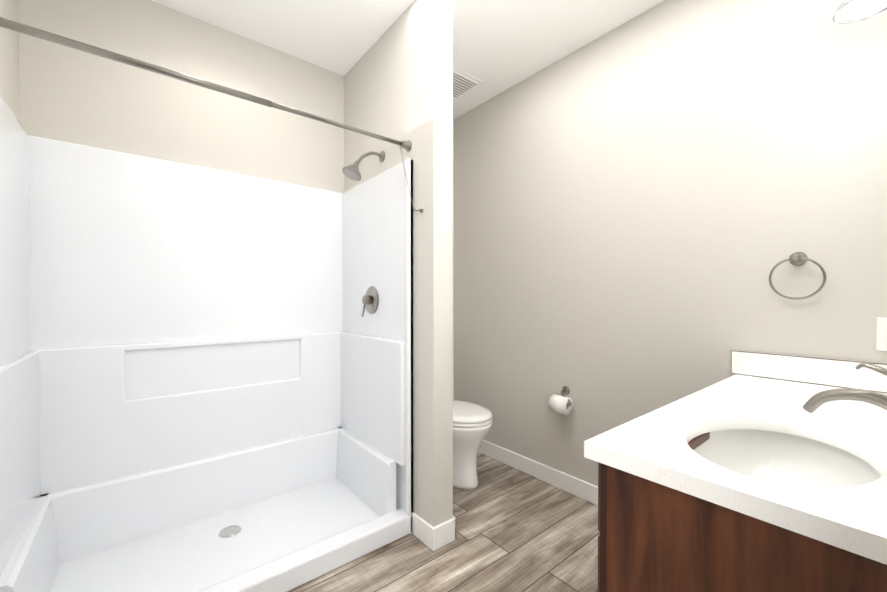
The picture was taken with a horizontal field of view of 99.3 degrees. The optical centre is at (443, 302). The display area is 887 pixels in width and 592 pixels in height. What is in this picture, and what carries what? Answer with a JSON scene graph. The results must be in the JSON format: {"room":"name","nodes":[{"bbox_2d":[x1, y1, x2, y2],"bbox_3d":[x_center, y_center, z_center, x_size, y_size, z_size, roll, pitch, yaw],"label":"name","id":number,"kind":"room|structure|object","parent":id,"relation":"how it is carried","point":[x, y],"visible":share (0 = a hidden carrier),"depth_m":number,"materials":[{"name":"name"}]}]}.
{"room":"bathroom","nodes":[
{"label":"bathroom","id":0,"kind":"room"},
{"bbox_2d":[0,0,19,122],"bbox_3d":[-0.571,-0.145,0.021,0.100,2.625,3.940,0,1,-39],"label":"wall","id":1,"kind":"structure","parent":0,"point":[9,66],"depth_m":1.46,"materials":[{"name":"grey paint"}]},
{"bbox_2d":[0,17,411,150],"bbox_3d":[-0.733,-0.778,1.437,1.438,0.052,0.052,0,1,-39],"label":"curtain rod","id":2,"kind":"object","parent":1,"relation":"attached to","point":[65,41],"visible":1,"depth_m":1.27,"materials":[{"name":"silver metal"}]},
{"bbox_2d":[18,0,453,399],"bbox_3d":[-0.914,-0.170,2.343,2.491,2.625,0.100,0,1,-39],"label":"wall","id":3,"kind":"structure","parent":0,"point":[70,95],"depth_m":1.91,"materials":[{"name":"grey paint"}]},
{"bbox_2d":[344,0,452,526],"bbox_3d":[-0.305,-0.168,2.151,0.116,2.625,0.966,0,1,-39],"label":"wall","id":4,"kind":"structure","parent":0,"point":[398,81],"depth_m":1.80,"materials":[{"name":"grey paint"}]},
{"bbox_2d":[342,151,384,180],"bbox_3d":[-0.429,-0.744,2.022,0.233,0.190,0.104,0,1,-39],"label":"shower head","id":5,"kind":"object","parent":4,"relation":"attached to","point":[352,171],"visible":0.98,"depth_m":1.99},
{"bbox_2d":[400,147,422,212],"bbox_3d":[-0.156,-0.598,1.827,0.053,0.337,0.126,0,1,-39],"label":"hook","id":6,"kind":"object","parent":4,"relation":"attached to","point":[420,210],"visible":0.98,"depth_m":1.80,"materials":[{"name":"silver metal"}]},
{"bbox_2d":[413,513,455,543],"bbox_3d":[-0.260,1.092,2.191,0.040,0.105,0.980,0,1,-39],"label":"baseboard","id":7,"kind":"structure","parent":4,"relation":"attached to","point":[446,531],"depth_m":1.79,"materials":[{"name":"white wood"}]},
{"bbox_2d":[151,0,663,118],"bbox_3d":[0.365,-1.506,0.830,2.591,0.080,4.040,0,1,-39],"label":"ceiling","id":8,"kind":"structure","parent":0,"point":[500,46],"depth_m":2.03,"materials":[{"name":"white paint"}]},
{"bbox_2d":[453,66,481,97],"bbox_3d":[0.079,-1.471,2.542,0.260,0.024,0.260,0,1,-39],"label":"ceiling vent","id":9,"kind":"object","parent":8,"relation":"in","point":[464,82],"visible":0.54,"depth_m":2.50,"materials":[{"name":"white plastic"}]},
{"bbox_2d":[288,452,599,591],"bbox_3d":[0.365,1.199,0.859,2.591,0.080,4.040,0,1,-39],"label":"floor","id":10,"kind":"structure","parent":0,"point":[518,530],"depth_m":1.74,"materials":[{"name":"brown wood"}]},
{"bbox_2d":[0,95,413,591],"bbox_3d":[-0.956,0.224,1.725,1.436,1.850,0.807,0,1,-39],"label":"shower","id":11,"kind":"object","parent":10,"relation":"on","point":[206,379],"visible":1,"depth_m":1.84,"materials":[{"name":"white plastic"}]},
{"bbox_2d":[361,286,378,316],"bbox_3d":[-0.427,-0.004,2.122,0.055,0.174,0.156,0,1,-39],"label":"shower valve","id":12,"kind":"object","parent":11,"relation":"attached to","point":[370,299],"visible":1,"depth_m":2.11,"materials":[{"name":"silver metal"}]},
{"bbox_2d":[453,400,491,489],"bbox_3d":[0.011,0.748,2.531,0.380,0.785,0.756,0,1,-39],"label":"toilet","id":13,"kind":"object","parent":10,"relation":"on","point":[472,423],"visible":0.21,"depth_m":2.30,"materials":[{"name":"white ceramic"}]},
{"bbox_2d":[584,350,886,591],"bbox_3d":[0.962,0.614,1.039,1.222,1.085,0.572,0,1,-39],"label":"bathroom vanity","id":14,"kind":"object","parent":10,"relation":"on","point":[761,472],"visible":1,"depth_m":0.78,"materials":[{"name":"white stone"}]},
{"bbox_2d":[454,0,886,485],"bbox_3d":[1.333,-0.162,1.628,0.100,2.625,4.040,0,1,-39],"label":"wall","id":15,"kind":"structure","parent":0,"point":[646,202],"depth_m":1.85,"materials":[{"name":"grey paint"}]},
{"bbox_2d":[478,440,597,505],"bbox_3d":[0.655,1.090,2.386,0.018,0.105,1.830,0,1,-39],"label":"baseboard","id":16,"kind":"structure","parent":15,"relation":"attached to","point":[575,486],"depth_m":2.40,"materials":[{"name":"white wood"}]},
{"bbox_2d":[548,386,572,415],"bbox_3d":[0.700,0.583,2.240,0.124,0.151,0.149,0,1,-39],"label":"paper holder","id":17,"kind":"object","parent":15,"relation":"attached to","point":[562,404],"visible":1,"depth_m":2.21,"materials":[{"name":"white paper"}]},
{"bbox_2d":[769,252,825,299],"bbox_3d":[1.366,-0.104,1.459,0.062,0.187,0.164,0,1,-39],"label":"towel ring","id":18,"kind":"object","parent":15,"relation":"attached to","point":[798,258],"visible":0.98,"depth_m":1.46,"materials":[{"name":"silver metal"}]},
{"bbox_2d":[876,317,886,350],"bbox_3d":[1.538,0.111,1.292,0.008,0.116,0.072,0,1,-39],"label":"electrical outlet plate","id":19,"kind":"object","parent":15,"relation":"attached to","point":[881,336],"visible":1,"depth_m":1.31,"materials":[{"name":"white plastic"}]},
{"bbox_3d":[0.724,-0.149,0.401,2.391,2.625,0.100,0,1,-39],"label":"wall","id":20,"kind":"structure","parent":0,"visible":0},
{"bbox_2d":[833,0,886,23],"bbox_3d":[1.069,-0.994,0.896,0.720,0.247,0.249,0,1,-39],"label":"sconce","id":21,"kind":"object","parent":20,"relation":"attached to","point":[850,11],"visible":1,"depth_m":1.16,"materials":[{"name":"white glass"}]}
]}

